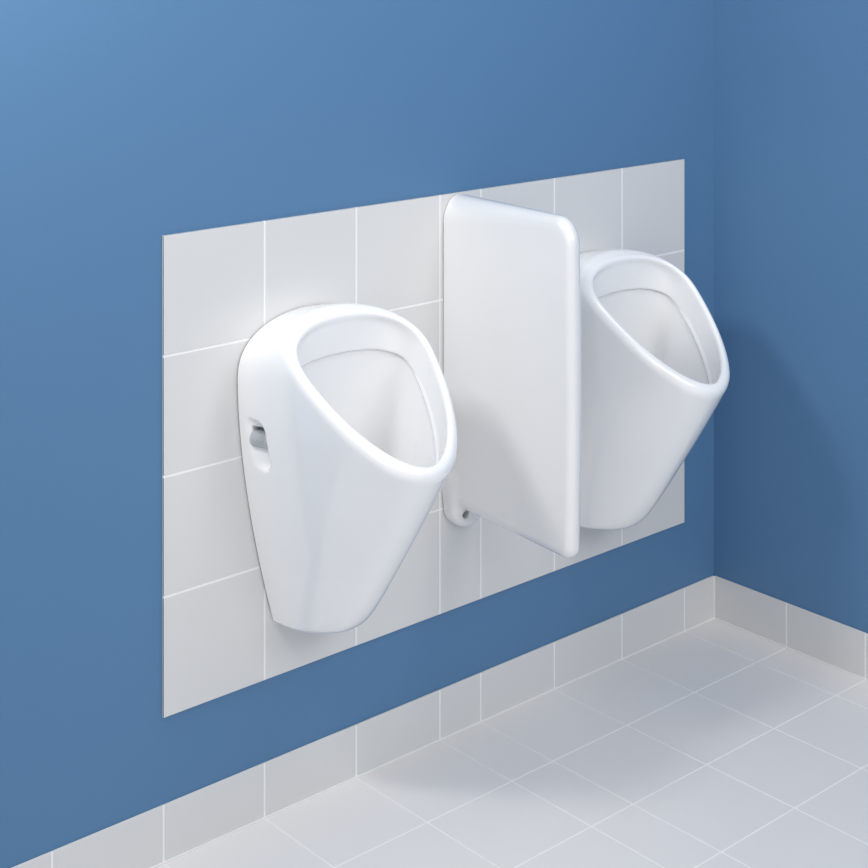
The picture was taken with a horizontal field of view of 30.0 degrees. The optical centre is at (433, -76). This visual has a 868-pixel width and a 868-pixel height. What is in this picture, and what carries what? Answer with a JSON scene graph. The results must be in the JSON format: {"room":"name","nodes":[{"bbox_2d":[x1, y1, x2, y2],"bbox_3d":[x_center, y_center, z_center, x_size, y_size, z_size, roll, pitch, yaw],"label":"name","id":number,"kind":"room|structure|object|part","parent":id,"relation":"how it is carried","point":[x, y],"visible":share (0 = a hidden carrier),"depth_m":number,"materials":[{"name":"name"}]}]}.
{"room":"public restroom","nodes":[
{"label":"public restroom","id":0,"kind":"room"},
{"bbox_2d":[0,0,713,867],"bbox_3d":[-0.979,0.224,2.230,4.455,2.600,0.100,0,0,-41],"label":"wall","id":1,"kind":"structure","parent":0,"point":[126,125],"depth_m":2.68,"materials":[{"name":"blue paint"}]},
{"bbox_2d":[237,303,456,632],"bbox_3d":[-0.109,0.922,2.700,0.300,0.541,0.337,0,0,-41],"label":"urinal","id":2,"kind":"object","parent":1,"relation":"attached to","point":[348,429],"visible":1,"depth_m":2.69,"materials":[{"name":"white ceramic"}]},
{"bbox_3d":[-0.282,0.858,2.704,0.045,0.031,0.031,0,0,29],"label":"fixing knob","id":3,"kind":"part","parent":2,"relation":"part of","materials":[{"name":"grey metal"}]},
{"bbox_2d":[12,576,714,867],"bbox_3d":[-0.963,1.477,2.174,4.205,0.094,0.006,0,0,-41],"label":"baseboard","id":4,"kind":"structure","parent":1,"relation":"attached to","point":[157,836],"depth_m":2.92,"materials":[{"name":"white tile"}]},
{"bbox_2d":[162,159,683,717],"bbox_3d":[0.049,0.897,3.067,1.305,0.783,0.004,0,0,-41],"label":"tile panel","id":5,"kind":"object","parent":1,"relation":"attached to","point":[221,286],"depth_m":2.79,"materials":[{"name":"white tile"}]},
{"bbox_2d":[442,194,580,557],"bbox_3d":[0.150,0.819,2.948,0.092,0.622,0.308,0,0,-41],"label":"divider","id":6,"kind":"object","parent":1,"relation":"attached to","point":[512,290],"visible":0.98,"depth_m":2.92,"materials":[{"name":"white ceramic"}]},
{"bbox_2d":[580,249,729,529],"bbox_3d":[0.420,0.922,3.167,0.300,0.541,0.337,0,0,-41],"label":"urinal","id":7,"kind":"object","parent":1,"relation":"attached to","point":[655,370],"visible":0.87,"depth_m":3.13,"materials":[{"name":"white ceramic"}]},
{"bbox_2d":[155,619,867,867],"bbox_3d":[0.245,1.554,0.841,4.455,0.060,3.804,0,0,-41],"label":"floor","id":8,"kind":"structure","parent":0,"point":[715,743],"depth_m":2.87,"materials":[{"name":"white tile"}]},
{"bbox_2d":[714,0,867,632],"bbox_3d":[1.862,0.224,2.266,0.146,2.600,3.604,0,0,-41],"label":"wall","id":9,"kind":"structure","parent":0,"point":[791,76],"depth_m":3.41,"materials":[{"name":"blue paint"}]},
{"bbox_2d":[715,576,867,680],"bbox_3d":[1.807,1.477,2.214,0.005,0.094,3.600,0,0,-41],"label":"baseboard","id":10,"kind":"structure","parent":9,"relation":"attached to","point":[840,646],"depth_m":3.40,"materials":[{"name":"white tile"}]}
]}

